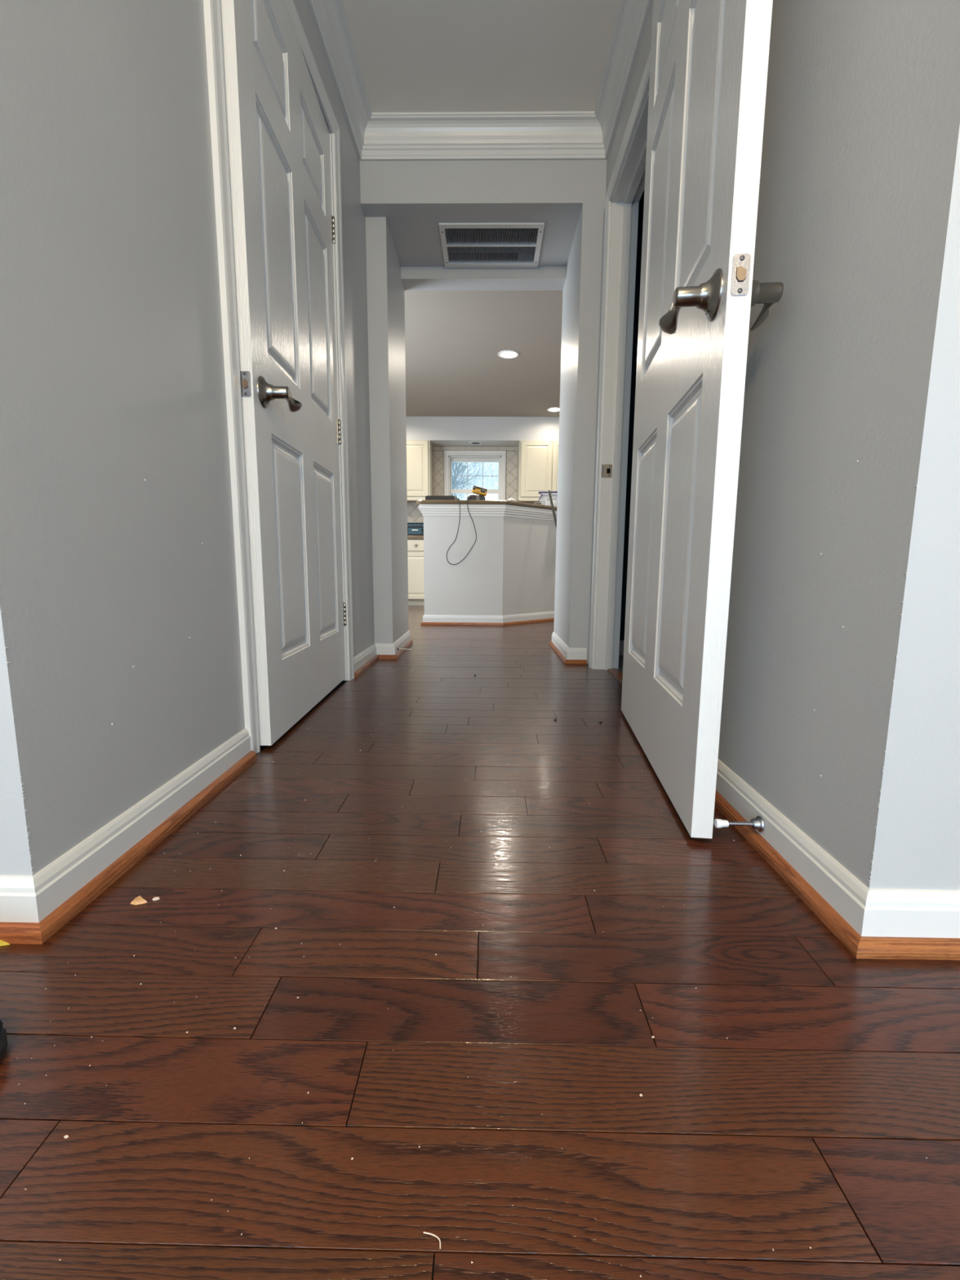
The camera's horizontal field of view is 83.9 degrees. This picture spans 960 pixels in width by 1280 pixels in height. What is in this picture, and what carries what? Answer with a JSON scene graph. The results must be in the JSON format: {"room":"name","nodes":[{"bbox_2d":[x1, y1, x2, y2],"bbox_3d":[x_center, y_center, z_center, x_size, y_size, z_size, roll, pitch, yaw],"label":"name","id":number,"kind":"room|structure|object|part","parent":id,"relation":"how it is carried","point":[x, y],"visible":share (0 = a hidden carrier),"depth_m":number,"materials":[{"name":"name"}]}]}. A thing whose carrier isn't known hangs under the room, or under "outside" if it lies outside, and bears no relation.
{"room":"home hallway","nodes":[
{"label":"home hallway","id":0,"kind":"room"},
{"bbox_2d":[293,0,408,656],"bbox_3d":[-1.176,-1.022,2.171,1.465,2.360,1.912,1,8,1],"label":"wall","id":1,"kind":"structure","parent":0,"point":[374,292],"depth_m":2.52,"materials":[{"name":"grey paint"}]},
{"bbox_2d":[203,0,354,753],"bbox_3d":[-0.549,-0.801,1.651,0.017,2.077,0.954,1,8,2],"label":"trim","id":2,"kind":"structure","parent":1,"relation":"attached to","point":[212,15],"depth_m":1.26,"materials":[{"name":"white paint"}]},
{"bbox_2d":[220,0,346,745],"bbox_3d":[-0.560,-0.775,1.659,0.182,2.000,0.847,0,8,-1],"label":"door","id":3,"kind":"structure","parent":1,"relation":"in","point":[283,226],"depth_m":1.48,"materials":[{"name":"paint"}]},
{"bbox_3d":[-0.554,-0.604,1.259,0.026,0.058,0.001,0,8,-1],"label":"latch plate","id":4,"kind":"part","parent":3,"relation":"part of","materials":[{"name":"metal"}]},
{"bbox_3d":[-0.524,-0.612,1.320,0.026,0.073,0.073,0,8,-1],"label":"lever handle","id":5,"kind":"part","parent":3,"relation":"part of","materials":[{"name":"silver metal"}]},
{"bbox_3d":[-0.552,-1.519,1.369,0.036,0.198,0.262,0,8,-1],"label":"panel","id":6,"kind":"part","parent":3,"relation":"part of","materials":[{"name":"paint"}]},
{"bbox_3d":[-0.555,-1.030,1.439,0.036,0.590,0.262,0,8,-1],"label":"panel","id":7,"kind":"part","parent":3,"relation":"part of","materials":[{"name":"paint"}]},
{"bbox_3d":[-0.560,-0.258,1.549,0.036,0.595,0.262,0,8,-1],"label":"panel","id":8,"kind":"part","parent":3,"relation":"part of","materials":[{"name":"paint"}]},
{"bbox_3d":[-0.479,-0.611,1.361,0.028,0.042,0.089,0,8,-1],"label":"lever","id":9,"kind":"part","parent":3,"relation":"part of","materials":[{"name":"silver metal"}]},
{"bbox_3d":[-0.559,-1.571,1.738,0.036,0.198,0.260,0,8,-1],"label":"panel","id":10,"kind":"part","parent":3,"relation":"part of","materials":[{"name":"paint"}]},
{"bbox_3d":[-0.562,-1.082,1.808,0.036,0.590,0.260,0,8,-1],"label":"panel","id":11,"kind":"part","parent":3,"relation":"part of","materials":[{"name":"paint"}]},
{"bbox_3d":[-0.567,-0.310,1.918,0.036,0.595,0.260,0,8,-1],"label":"panel","id":12,"kind":"part","parent":3,"relation":"part of","materials":[{"name":"paint"}]},
{"bbox_2d":[316,96,347,680],"bbox_3d":[-0.609,-0.777,1.660,0.120,2.027,0.854,1,8,1],"label":"trim","id":13,"kind":"structure","parent":1,"relation":"attached to","point":[326,124],"depth_m":2.04,"materials":[{"name":"white paint"}]},
{"bbox_2d":[307,0,371,160],"bbox_3d":[-0.510,-2.025,1.353,0.072,0.134,1.967,1,8,1],"label":"trim","id":14,"kind":"structure","parent":1,"relation":"attached to","point":[329,16],"depth_m":1.96,"materials":[{"name":"white paint"}]},
{"bbox_2d":[354,643,378,677],"bbox_3d":[-0.532,0.088,2.504,0.027,0.078,0.464,1,8,1],"label":"baseboard","id":15,"kind":"structure","parent":1,"relation":"attached to","point":[366,658],"depth_m":2.46,"materials":[{"name":"white paint"}]},
{"bbox_3d":[-0.526,0.117,2.502,0.013,0.021,0.452,1,8,1],"label":"shoe moulding","id":16,"kind":"part","parent":15,"relation":"part of","materials":[{"name":"brown wood"}]},
{"bbox_2d":[375,643,397,659],"bbox_3d":[-0.480,0.057,2.721,0.120,0.078,0.025,1,8,1],"label":"baseboard","id":17,"kind":"object","parent":1,"relation":"attached to","point":[384,651],"visible":0.92,"depth_m":2.72,"materials":[{"name":"white paint"}]},
{"bbox_3d":[-0.474,0.087,2.719,0.108,0.020,0.013,1,8,1],"label":"shoe moulding","id":18,"kind":"part","parent":17,"relation":"part of","materials":[{"name":"brown wood"}]},
{"bbox_2d":[393,630,413,658],"bbox_3d":[-0.428,0.020,2.987,0.025,0.078,0.565,1,8,1],"label":"baseboard","id":19,"kind":"structure","parent":1,"relation":"attached to","point":[404,642],"depth_m":2.97,"materials":[{"name":"white paint"}]},
{"bbox_3d":[-0.422,0.048,2.991,0.013,0.020,0.565,1,8,1],"label":"shoe moulding","id":20,"kind":"part","parent":19,"relation":"part of","materials":[{"name":"brown wood"}]},
{"bbox_2d":[397,646,412,650],"bbox_3d":[-0.395,0.041,2.831,0.073,0.020,0.081,1,8,1],"label":"door stop","id":21,"kind":"object","parent":1,"relation":"attached to","point":[398,648],"visible":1,"depth_m":2.80,"materials":[{"name":"metal"}]},
{"bbox_2d":[360,160,584,290],"bbox_3d":[-0.032,-2.091,2.648,1.020,0.363,0.630,1,8,1],"label":"wall header","id":22,"kind":"structure","parent":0,"point":[414,197],"depth_m":2.41,"materials":[{"name":"grey paint"}]},
{"bbox_2d":[360,111,606,160],"bbox_3d":[0.012,-2.154,2.284,1.079,0.134,0.072,1,8,1],"label":"trim","id":23,"kind":"structure","parent":22,"relation":"attached to","point":[563,135],"depth_m":2.29,"materials":[{"name":"white paint"}]},
{"bbox_2d":[439,222,544,267],"bbox_3d":[0.057,-1.979,2.666,0.492,0.041,0.368,1,8,1],"label":"air vent","id":24,"kind":"object","parent":22,"relation":"in","point":[537,244],"visible":1,"depth_m":2.65,"materials":[{"name":"white metal"}]},
{"bbox_2d":[0,604,959,1279],"bbox_3d":[0.229,0.227,2.049,5.000,0.061,10.000,1,8,1],"label":"floor","id":25,"kind":"structure","parent":0,"point":[817,1119],"depth_m":0.55,"materials":[{"name":"brown wood"}]},
{"bbox_2d":[0,1019,7,1058],"bbox_3d":[-0.599,0.361,0.500,0.276,0.099,0.096,1,8,1],"label":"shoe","id":26,"kind":"object","parent":25,"relation":"on","point":[3,1037],"visible":1,"depth_m":0.52,"materials":[{"name":"rubber"}]},
{"bbox_2d":[0,939,9,946],"bbox_3d":[-0.610,0.384,0.675,0.030,0.006,0.008,1,8,1],"label":"scrap","id":27,"kind":"object","parent":25,"relation":"on","point":[2,943],"visible":1,"depth_m":0.68,"materials":[{"name":"yellow paper"}]},
{"bbox_2d":[130,895,146,905],"bbox_3d":[-0.489,0.373,0.762,0.023,0.004,0.016,6,10,35],"label":"wood splinter","id":28,"kind":"object","parent":25,"relation":"on","point":[138,900],"visible":1,"depth_m":0.76,"materials":[{"name":"wood"}]},
{"bbox_2d":[151,897,159,901],"bbox_3d":[-0.467,0.372,0.769,0.009,0.003,0.005,-5,10,-32],"label":"wood curl","id":29,"kind":"object","parent":25,"relation":"on","point":[154,898],"visible":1,"depth_m":0.77,"materials":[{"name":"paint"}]},
{"bbox_2d":[407,539,424,604],"bbox_3d":[-0.724,-0.818,6.447,0.435,0.758,0.686,1,8,1],"label":"base cabinet","id":30,"kind":"object","parent":25,"relation":"on","point":[415,547],"visible":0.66,"depth_m":6.13,"materials":[{"name":"beige paint"}]},
{"bbox_3d":[-0.727,-1.081,6.098,0.415,0.126,0.019,1,8,1],"label":"drawer","id":31,"kind":"part","parent":30,"relation":"part of","materials":[{"name":"beige paint"}]},
{"bbox_2d":[423,1231,440,1248],"bbox_3d":[-0.034,0.430,0.384,0.016,0.002,0.004,6,10,35],"label":"thread","id":32,"kind":"object","parent":25,"relation":"on","point":[437,1237],"visible":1,"depth_m":0.39,"materials":[{"name":"fabric"}]},
{"bbox_2d":[18,728,927,1277],"bbox_3d":[-0.033,0.322,1.152,0.990,0.001,1.590,1,8,1],"label":"paint flecks","id":33,"kind":"object","parent":25,"relation":"on","point":[234,1028],"visible":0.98,"depth_m":0.55,"materials":[{"name":"paint"}]},
{"bbox_2d":[416,499,556,625],"bbox_3d":[0.218,-0.643,4.525,1.582,0.966,0.670,-4,9,-27],"label":"breakfast bar","id":34,"kind":"object","parent":25,"relation":"on","point":[507,577],"visible":0.88,"depth_m":4.23,"materials":[{"name":"paint"}]},
{"bbox_2d":[425,495,457,500],"bbox_3d":[-0.298,-1.112,4.216,0.252,0.042,0.150,1,8,1],"label":"tray","id":35,"kind":"object","parent":34,"relation":"on","point":[427,497],"visible":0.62,"depth_m":4.14,"materials":[{"name":"black plastic"}]},
{"bbox_2d":[446,497,476,564],"bbox_3d":[-0.142,-0.845,4.136,0.236,0.522,0.080,1,8,1],"label":"power cord","id":36,"kind":"object","parent":34,"relation":"hanging from","point":[458,499],"visible":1,"depth_m":4.12,"materials":[{"name":"black plastic"}]},
{"bbox_2d":[466,494,485,500],"bbox_3d":[-0.026,-1.116,4.206,0.146,0.056,0.160,1,8,1],"label":"charger","id":37,"kind":"object","parent":34,"relation":"on","point":[473,497],"visible":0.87,"depth_m":4.13,"materials":[{"name":"black plastic"}]},
{"bbox_2d":[471,485,487,496],"bbox_3d":[-0.003,-1.169,4.186,0.116,0.074,0.114,1,8,1],"label":"battery pack","id":38,"kind":"object","parent":37,"relation":"on","point":[477,490],"visible":1,"depth_m":4.14,"materials":[{"name":"yellow plastic"}]},
{"bbox_3d":[0.275,-1.032,4.343,1.569,0.084,0.400,-3,9,-21],"label":"cap moulding","id":39,"kind":"part","parent":34,"relation":"part of","materials":[{"name":"white paint"}]},
{"bbox_3d":[0.272,-0.158,4.470,1.550,0.021,0.382,-3,9,-21],"label":"shoe moulding","id":40,"kind":"part","parent":34,"relation":"part of","materials":[{"name":"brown wood"}]},
{"bbox_3d":[0.276,-0.188,4.478,1.529,0.078,0.369,-3,9,-22],"label":"baseboard","id":41,"kind":"part","parent":34,"relation":"part of","materials":[{"name":"white paint"}]},
{"bbox_2d":[537,491,557,502],"bbox_3d":[0.699,-1.204,4.605,0.368,0.128,0.226,2,8,13],"label":"storage tote","id":42,"kind":"object","parent":34,"relation":"on","point":[540,492],"visible":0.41,"depth_m":4.53,"materials":[{"name":"white plastic"}]},
{"bbox_2d":[545,498,550,505],"bbox_3d":[0.585,-1.181,4.604,0.035,0.074,0.036,1,8,1],"label":"jar","id":43,"kind":"object","parent":42,"relation":"in","point":[548,503],"visible":0.76,"depth_m":4.59,"materials":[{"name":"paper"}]},
{"bbox_2d":[552,498,556,506],"bbox_3d":[0.639,-1.179,4.592,0.035,0.074,0.036,1,8,1],"label":"jar","id":44,"kind":"object","parent":42,"relation":"in","point":[554,503],"visible":0.79,"depth_m":4.58,"materials":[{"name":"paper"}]},
{"bbox_2d":[547,489,556,529],"bbox_3d":[0.682,-0.677,4.351,0.313,1.081,0.015,6,10,34],"label":"metal bar","id":45,"kind":"object","parent":25,"relation":"on","point":[548,491],"visible":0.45,"depth_m":4.35,"materials":[{"name":"grey metal"}]},
{"bbox_2d":[607,668,622,682],"bbox_3d":[0.607,0.188,2.108,0.045,0.006,0.781,1,8,1],"label":"threshold","id":46,"kind":"object","parent":25,"relation":"on","point":[616,673],"visible":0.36,"depth_m":2.37,"materials":[{"name":"brown wood"}]},
{"bbox_2d":[0,0,959,889],"bbox_3d":[0.123,-0.851,1.035,4.600,2.360,1.028,1,8,1],"label":"wall","id":47,"kind":"structure","parent":0,"point":[121,664],"depth_m":0.77,"materials":[{"name":"grey paint"}]},
{"bbox_2d":[0,875,42,944],"bbox_3d":[-1.374,0.339,0.697,1.637,0.078,0.025,1,8,1],"label":"baseboard","id":48,"kind":"structure","parent":47,"relation":"attached to","point":[19,916],"depth_m":0.69,"materials":[{"name":"white paint"}]},
{"bbox_3d":[-1.374,0.368,0.695,1.637,0.020,0.013,1,8,1],"label":"shoe moulding","id":49,"kind":"part","parent":48,"relation":"part of","materials":[{"name":"brown wood"}]},
{"bbox_2d":[32,728,257,943],"bbox_3d":[-0.567,0.302,0.997,0.025,0.078,0.654,0,8,0],"label":"baseboard","id":50,"kind":"structure","parent":47,"relation":"attached to","point":[63,888],"depth_m":0.86,"materials":[{"name":"white paint"}]},
{"bbox_2d":[714,815,764,831],"bbox_3d":[0.447,0.318,0.924,0.076,0.027,0.027,1,8,1],"label":"door stop","id":51,"kind":"object","parent":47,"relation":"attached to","point":[757,823],"visible":1,"depth_m":0.92,"materials":[{"name":"metal"}]},
{"bbox_3d":[0.449,0.318,0.924,0.044,0.008,0.008,1,8,1],"label":"rod","id":52,"kind":"part","parent":51,"relation":"part of","materials":[{"name":"metal"}]},
{"bbox_2d":[714,758,869,958],"bbox_3d":[0.491,0.287,1.148,0.025,0.078,0.992,1,8,1],"label":"baseboard","id":53,"kind":"structure","parent":47,"relation":"attached to","point":[834,895],"depth_m":0.80,"materials":[{"name":"white paint"}]},
{"bbox_2d":[856,888,959,959],"bbox_3d":[1.437,0.364,0.655,1.939,0.078,0.025,1,8,1],"label":"baseboard","id":54,"kind":"structure","parent":47,"relation":"attached to","point":[898,923],"depth_m":0.67,"materials":[{"name":"white paint"}]},
{"bbox_3d":[1.437,0.393,0.653,1.939,0.020,0.013,1,8,1],"label":"shoe moulding","id":55,"kind":"part","parent":54,"relation":"part of","materials":[{"name":"brown wood"}]},
{"bbox_2d":[342,0,619,112],"bbox_3d":[0.117,-1.940,0.025,4.800,0.080,4.800,1,8,1],"label":"ceiling","id":56,"kind":"structure","parent":0,"point":[413,55],"depth_m":1.98,"materials":[{"name":"paint"}]},
{"bbox_2d":[407,446,556,522],"bbox_3d":[0.440,-1.659,6.724,4.550,2.360,0.147,1,8,1],"label":"wall","id":57,"kind":"structure","parent":0,"point":[414,514],"depth_m":6.60,"materials":[{"name":"tile"}]},
{"bbox_2d":[406,440,432,502],"bbox_3d":[-0.837,-2.021,6.449,0.498,0.688,0.348,1,8,1],"label":"upper cabinet","id":58,"kind":"object","parent":57,"relation":"attached to","point":[419,452],"visible":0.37,"depth_m":6.28,"materials":[{"name":"beige paint"}]},
{"bbox_3d":[-0.842,-1.676,6.334,0.498,0.037,0.013,1,8,1],"label":"light rail","id":59,"kind":"part","parent":58,"relation":"part of","materials":[{"name":"beige paint"}]},
{"bbox_2d":[444,450,506,500],"bbox_3d":[-0.063,-1.888,6.683,0.771,0.900,0.160,1,8,1],"label":"window","id":60,"kind":"structure","parent":57,"relation":"in","point":[501,460],"depth_m":6.62,"materials":[{"name":"white paint"}]},
{"bbox_3d":[-0.065,-1.675,6.718,0.627,0.427,0.030,1,8,1],"label":"sash","id":61,"kind":"part","parent":60,"relation":"part of","materials":[{"name":"white paint"}]},
{"bbox_3d":[-0.061,-2.069,6.697,0.627,0.403,0.030,1,8,1],"label":"sash","id":62,"kind":"part","parent":60,"relation":"part of","materials":[{"name":"white paint"}]},
{"bbox_2d":[517,440,558,502],"bbox_3d":[0.858,-2.006,6.424,0.791,0.688,0.348,1,8,1],"label":"upper cabinet","id":63,"kind":"object","parent":57,"relation":"attached to","point":[537,460],"visible":0.54,"depth_m":6.26,"materials":[{"name":"beige paint"}]},
{"bbox_3d":[0.853,-1.661,6.309,0.791,0.037,0.013,1,8,1],"label":"light rail","id":64,"kind":"part","parent":63,"relation":"part of","materials":[{"name":"beige paint"}]},
{"bbox_3d":[1.033,-2.001,6.255,0.366,0.634,0.018,1,8,1],"label":"door","id":65,"kind":"part","parent":63,"relation":"part of","materials":[{"name":"beige paint"}]},
{"bbox_2d":[405,416,559,446],"bbox_3d":[0.442,-2.482,6.373,4.550,0.264,0.330,1,8,1],"label":"wall","id":66,"kind":"structure","parent":0,"point":[441,431],"depth_m":6.22,"materials":[{"name":"paint"}]},
{"bbox_2d":[468,441,482,444],"bbox_3d":[-0.051,-2.349,6.375,0.170,0.006,0.170,1,8,1],"label":"recessed light","id":67,"kind":"object","parent":66,"relation":"in","point":[470,442],"visible":1,"depth_m":6.36,"materials":[{"name":"white paint"}]},
{"bbox_2d":[404,290,562,417],"bbox_3d":[0.418,-2.493,4.796,4.750,0.200,3.750,1,8,1],"label":"ceiling","id":68,"kind":"structure","parent":0,"point":[454,340],"depth_m":4.32,"materials":[{"name":"paint"}]},
{"bbox_2d":[497,350,519,359],"bbox_3d":[0.233,-2.325,4.349,0.176,0.009,0.176,1,8,1],"label":"recessed light","id":69,"kind":"object","parent":68,"relation":"in","point":[508,354],"visible":1,"depth_m":4.34,"materials":[{"name":"white paint"}]},
{"bbox_2d":[546,407,559,412],"bbox_3d":[0.824,-2.540,5.889,0.176,0.009,0.176,1,8,1],"label":"recessed light","id":70,"kind":"object","parent":68,"relation":"in","point":[550,409],"visible":0.86,"depth_m":5.87,"materials":[{"name":"white paint"}]},
{"bbox_2d":[553,0,653,663],"bbox_3d":[1.544,-1.022,2.300,2.200,2.360,1.570,1,8,1],"label":"wall","id":71,"kind":"structure","parent":0,"point":[582,290],"depth_m":2.51,"materials":[{"name":"grey paint"}]},
{"bbox_2d":[549,631,568,662],"bbox_3d":[0.431,0.034,2.930,0.025,0.078,0.655,1,8,1],"label":"baseboard","id":72,"kind":"structure","parent":71,"relation":"attached to","point":[559,646],"depth_m":2.89,"materials":[{"name":"white paint"}]},
{"bbox_3d":[0.425,0.062,2.934,0.013,0.020,0.655,1,8,1],"label":"shoe moulding","id":73,"kind":"part","parent":72,"relation":"part of","materials":[{"name":"brown wood"}]},
{"bbox_2d":[564,647,586,664],"bbox_3d":[0.468,0.078,2.617,0.110,0.078,0.025,1,8,1],"label":"baseboard","id":74,"kind":"object","parent":71,"relation":"attached to","point":[575,655],"visible":1,"depth_m":2.62,"materials":[{"name":"white paint"}]},
{"bbox_3d":[0.468,0.108,2.615,0.110,0.020,0.013,1,8,1],"label":"shoe moulding","id":75,"kind":"part","parent":74,"relation":"part of","materials":[{"name":"brown wood"}]},
{"bbox_2d":[601,464,612,477],"bbox_3d":[0.560,-0.747,2.357,0.047,0.057,0.004,1,8,1],"label":"strike plate","id":76,"kind":"object","parent":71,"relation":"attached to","point":[606,469],"visible":1,"depth_m":2.36,"materials":[{"name":"metal"}]},
{"bbox_2d":[588,50,650,670],"bbox_3d":[0.587,-0.789,1.960,0.114,1.981,0.804,1,8,1],"label":"trim","id":77,"kind":"structure","parent":71,"relation":"attached to","point":[630,186],"depth_m":2.31,"materials":[{"name":"white paint"}]},
{"bbox_2d":[594,0,652,159],"bbox_3d":[0.494,-2.016,1.339,0.072,0.134,1.967,1,8,1],"label":"trim","id":78,"kind":"structure","parent":71,"relation":"attached to","point":[632,15],"depth_m":1.95,"materials":[{"name":"white paint"}]},
{"bbox_2d":[621,0,783,838],"bbox_3d":[0.440,-0.703,1.201,0.182,2.000,0.847,1,8,6],"label":"door","id":79,"kind":"structure","parent":71,"relation":"in","point":[708,65],"depth_m":0.99,"materials":[{"name":"paint"}]},
{"bbox_3d":[0.459,-0.238,1.459,0.036,0.595,0.260,1,8,6],"label":"panel","id":80,"kind":"part","parent":79,"relation":"part of","materials":[{"name":"paint"}]},
{"bbox_3d":[0.464,-1.010,1.349,0.036,0.590,0.260,1,8,6],"label":"panel","id":81,"kind":"part","parent":79,"relation":"part of","materials":[{"name":"paint"}]},
{"bbox_3d":[0.467,-1.499,1.280,0.036,0.198,0.260,1,8,6],"label":"panel","id":82,"kind":"part","parent":79,"relation":"part of","materials":[{"name":"paint"}]},
{"bbox_3d":[0.327,-0.558,0.910,0.028,0.042,0.089,1,8,6],"label":"lever","id":83,"kind":"part","parent":79,"relation":"part of","materials":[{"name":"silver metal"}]},
{"bbox_3d":[0.416,-0.186,1.092,0.036,0.595,0.262,1,8,6],"label":"panel","id":84,"kind":"part","parent":79,"relation":"part of","materials":[{"name":"paint"}]},
{"bbox_3d":[0.421,-0.958,0.983,0.036,0.590,0.262,1,8,6],"label":"panel","id":85,"kind":"part","parent":79,"relation":"part of","materials":[{"name":"paint"}]},
{"bbox_3d":[0.368,-0.558,0.865,0.026,0.073,0.073,1,8,6],"label":"lever handle","id":86,"kind":"part","parent":79,"relation":"part of","materials":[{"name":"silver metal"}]},
{"bbox_3d":[0.392,-0.549,0.802,0.025,0.058,0.001,1,8,6],"label":"latch plate","id":87,"kind":"part","parent":79,"relation":"part of","materials":[{"name":"silver metal"}]},
{"bbox_3d":[0.429,-0.557,0.859,0.026,0.073,0.073,1,8,6],"label":"lever handle","id":88,"kind":"part","parent":79,"relation":"part of","materials":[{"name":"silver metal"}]},
{"bbox_3d":[0.480,-0.554,0.893,0.028,0.042,0.089,1,8,6],"label":"lever","id":89,"kind":"part","parent":79,"relation":"part of","materials":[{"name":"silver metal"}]},
{"bbox_2d":[619,188,644,639],"bbox_3d":[1.316,-0.961,1.863,1.280,2.360,1.800,1,8,1],"label":"wall","id":90,"kind":"structure","parent":0,"point":[641,206],"depth_m":2.71,"materials":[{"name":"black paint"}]},
{"bbox_2d":[618,640,624,655],"bbox_3d":[1.323,0.047,2.867,1.240,0.080,0.014,1,8,1],"label":"baseboard","id":91,"kind":"structure","parent":90,"relation":"attached to","point":[621,642],"depth_m":2.87,"materials":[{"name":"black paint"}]},
{"label":"outside","id":92,"kind":"structure","parent":0,"visible":0},
{"bbox_3d":[0.369,-2.262,23.427,24.000,0.050,32.970,1,8,1],"label":"ground","id":93,"kind":"structure","parent":92,"visible":0},
{"bbox_2d":[451,462,480,497],"bbox_3d":[-1.928,-4.641,19.226,4.109,5.826,4.406,1,8,1],"label":"tree","id":94,"kind":"object","parent":93,"relation":"on","point":[462,462],"visible":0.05,"depth_m":17.83,"materials":[{"name":"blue plant"}]},
{"bbox_2d":[451,462,484,495],"bbox_3d":[-0.835,-2.344,10.047,2.461,3.868,3.505,-1,8,-10],"label":"tree","id":95,"kind":"object","parent":93,"relation":"on","point":[454,483],"visible":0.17,"depth_m":10.63,"materials":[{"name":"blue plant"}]},
{"bbox_2d":[453,462,488,500],"bbox_3d":[-1.307,-6.362,28.885,4.864,6.520,6.254,-5,10,-33],"label":"tree","id":96,"kind":"object","parent":93,"relation":"on","point":[468,462],"visible":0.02,"depth_m":27.37,"materials":[{"name":"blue plant"}]},
{"bbox_2d":[451,462,498,500],"bbox_3d":[-0.076,-3.657,14.480,4.372,5.232,5.634,-3,9,-21],"label":"tree","id":97,"kind":"object","parent":93,"relation":"on","point":[475,481],"visible":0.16,"depth_m":14.73,"materials":[{"name":"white plant"}]},
{"bbox_2d":[476,462,498,500],"bbox_3d":[1.679,-5.407,22.637,4.115,6.438,4.069,4,9,22],"label":"tree","id":98,"kind":"object","parent":93,"relation":"on","point":[486,462],"visible":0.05,"depth_m":22.20,"materials":[{"name":"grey plant"}]},
{"bbox_3d":[0.156,-0.810,6.434,0.435,0.758,0.686,1,8,1],"label":"base cabinet","id":99,"kind":"object","parent":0,"visible":0},
{"bbox_2d":[407,535,423,539],"bbox_3d":[0.106,-1.206,6.382,2.600,0.040,0.678,1,8,1],"label":"countertop","id":100,"kind":"structure","parent":99,"relation":"on","point":[409,537],"depth_m":6.06,"materials":[{"name":"stone"}]},
{"bbox_2d":[407,522,423,535],"bbox_3d":[-0.751,-1.281,6.197,0.314,0.148,0.246,1,8,1],"label":"tool case","id":101,"kind":"object","parent":100,"relation":"on","point":[413,528],"visible":0.5,"depth_m":6.09,"materials":[{"name":"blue plastic"}]},
{"bbox_3d":[-0.743,-1.245,6.097,0.160,0.073,0.009,1,8,1],"label":"panel","id":102,"kind":"part","parent":101,"relation":"part of","materials":[{"name":"teal plastic"}]},
{"bbox_3d":[-0.743,-1.254,6.087,0.231,0.100,0.021,1,8,1],"label":"handle","id":103,"kind":"part","parent":101,"relation":"part of","materials":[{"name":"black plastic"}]}
]}

